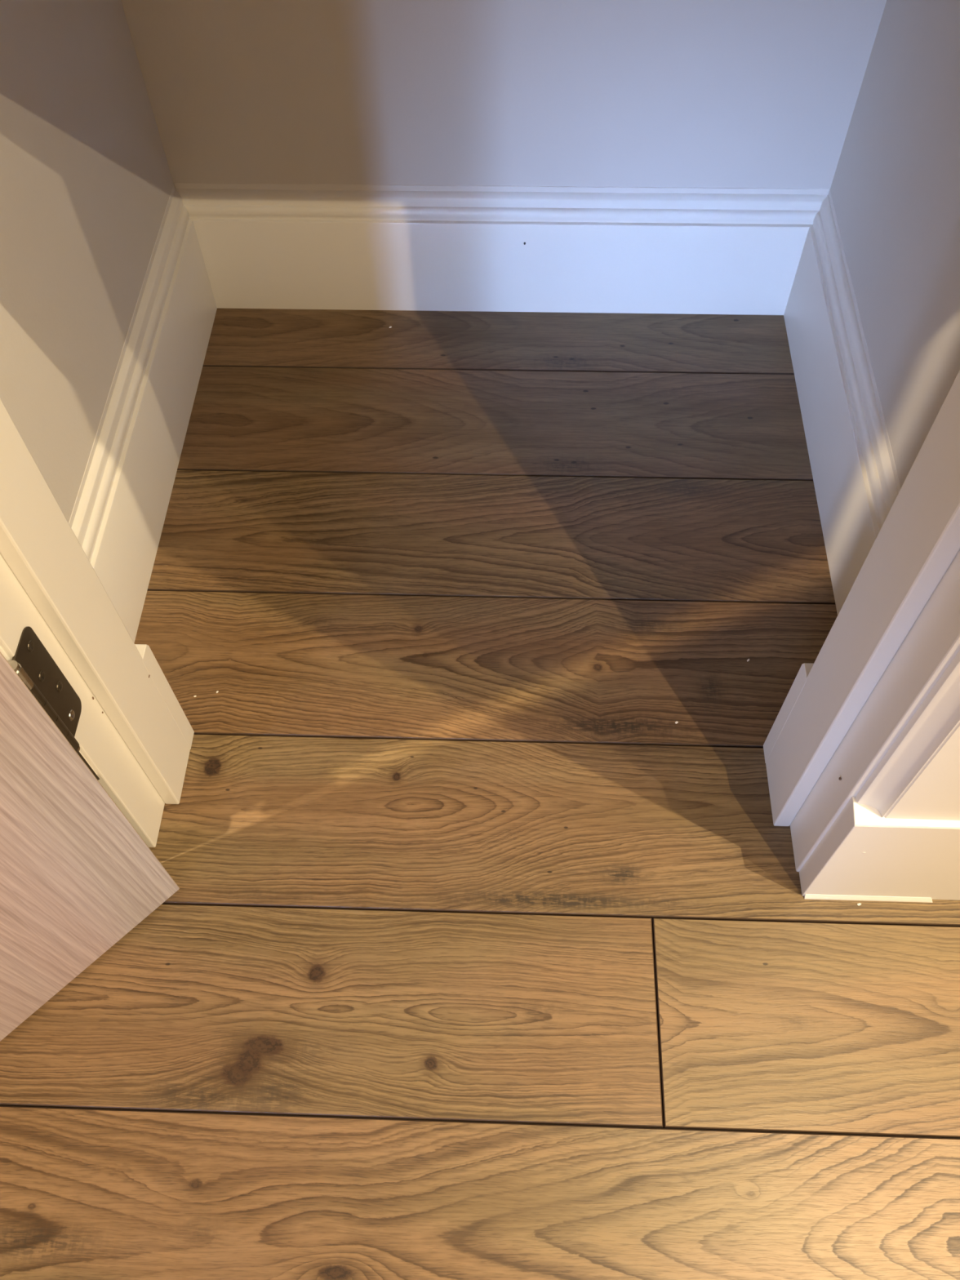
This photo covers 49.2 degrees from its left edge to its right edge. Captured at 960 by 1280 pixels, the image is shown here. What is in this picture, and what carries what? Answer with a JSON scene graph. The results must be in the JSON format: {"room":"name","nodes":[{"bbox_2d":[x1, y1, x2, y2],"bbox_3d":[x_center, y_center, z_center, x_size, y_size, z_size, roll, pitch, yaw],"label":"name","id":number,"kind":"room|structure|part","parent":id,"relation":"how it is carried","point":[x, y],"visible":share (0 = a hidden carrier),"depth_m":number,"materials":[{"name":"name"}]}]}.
{"room":"closet doorway","nodes":[
{"label":"closet doorway","id":0,"kind":"room"},
{"bbox_2d":[0,0,175,528],"bbox_3d":[-0.473,-0.866,0.350,0.101,2.450,0.842,1,58,2],"label":"wall","id":1,"kind":"structure","parent":0,"point":[87,188],"depth_m":1.06,"materials":[{"name":"paint"}]},
{"bbox_2d":[71,189,217,643],"bbox_3d":[-0.402,-0.240,1.260,0.018,0.180,0.722,1,58,2],"label":"baseboard","id":2,"kind":"structure","parent":1,"relation":"attached to","point":[118,522],"depth_m":1.25,"materials":[{"name":"white wood"}]},
{"bbox_2d":[0,307,959,1279],"bbox_3d":[0.289,0.985,0.598,4.100,0.030,3.660,1,58,2],"label":"floor","id":3,"kind":"structure","parent":0,"point":[472,957],"depth_m":1.05,"materials":[{"name":"brown wood"}]},
{"bbox_2d":[120,0,886,195],"bbox_3d":[0.014,-1.169,0.535,1.051,2.450,0.101,1,58,2],"label":"wall","id":4,"kind":"structure","parent":0,"point":[640,96],"depth_m":1.25,"materials":[{"name":"paint"}]},
{"bbox_2d":[175,188,828,315],"bbox_3d":[0.025,-0.528,1.437,0.851,0.180,0.019,1,58,2],"label":"baseboard","id":5,"kind":"structure","parent":4,"relation":"attached to","point":[352,250],"depth_m":1.42,"materials":[{"name":"white wood"}]},
{"bbox_2d":[828,0,959,493],"bbox_3d":[0.476,-0.846,0.323,0.101,2.450,0.842,1,58,2],"label":"wall","id":6,"kind":"structure","parent":0,"point":[894,194],"depth_m":1.08,"materials":[{"name":"paint"}]},
{"bbox_2d":[783,195,897,614],"bbox_3d":[0.430,-0.222,1.237,0.018,0.180,0.722,1,58,2],"label":"baseboard","id":7,"kind":"structure","parent":6,"relation":"attached to","point":[855,489],"depth_m":1.25,"materials":[{"name":"white wood"}]},
{"bbox_3d":[0.305,-0.459,0.081,4.100,2.450,0.122,1,58,2],"label":"wall","id":8,"kind":"structure","parent":0,"visible":0},
{"bbox_2d":[0,645,97,774],"bbox_3d":[-0.420,-0.410,0.074,0.136,2.014,0.026,1,58,2],"label":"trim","id":9,"kind":"structure","parent":8,"relation":"attached to","point":[2,650],"depth_m":0.76,"materials":[{"name":"white wood"}]},
{"bbox_2d":[0,626,179,1040],"bbox_3d":[-0.556,-0.130,0.096,0.078,2.019,0.677,40,66,23],"label":"door","id":10,"kind":"structure","parent":8,"relation":"in","point":[77,876],"depth_m":0.86,"materials":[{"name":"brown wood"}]},
{"bbox_3d":[-0.320,0.070,0.798,0.002,0.126,0.032,-40,65,-22],"label":"plate","id":11,"kind":"part","parent":10,"relation":"part of","materials":[{"name":"black metal"}]},
{"bbox_2d":[0,398,190,847],"bbox_3d":[-0.351,-0.379,0.253,0.046,2.030,0.116,1,58,2],"label":"trim","id":12,"kind":"structure","parent":8,"relation":"attached to","point":[126,732],"depth_m":0.86,"materials":[{"name":"white wood"}]},
{"bbox_2d":[134,644,194,749],"bbox_3d":[-0.359,0.059,1.067,0.089,0.185,0.022,1,58,2],"label":"baseboard","id":13,"kind":"structure","parent":8,"relation":"attached to","point":[149,660],"depth_m":1.05,"materials":[{"name":"white wood"}]},
{"bbox_2d":[763,662,813,763],"bbox_3d":[0.356,0.077,1.050,0.104,0.177,0.022,1,58,2],"label":"baseboard","id":14,"kind":"structure","parent":8,"relation":"attached to","point":[800,680],"depth_m":1.04,"materials":[{"name":"white wood"}]},
{"bbox_2d":[765,370,959,871],"bbox_3d":[0.314,-0.361,0.232,0.047,2.030,0.124,1,58,2],"label":"trim","id":15,"kind":"structure","parent":8,"relation":"attached to","point":[895,632],"depth_m":0.80,"materials":[{"name":"white wood"}]},
{"bbox_2d":[799,796,959,902],"bbox_3d":[0.418,0.197,0.968,0.197,0.187,0.030,1,58,2],"label":"trim","id":16,"kind":"structure","parent":8,"relation":"attached to","point":[864,855],"depth_m":0.96,"materials":[{"name":"white wood"}]},
{"bbox_2d":[855,649,959,820],"bbox_3d":[0.402,-0.390,0.050,0.186,2.014,0.020,1,58,2],"label":"trim","id":17,"kind":"structure","parent":8,"relation":"attached to","point":[918,776],"depth_m":0.82,"materials":[{"name":"white wood"}]}
]}

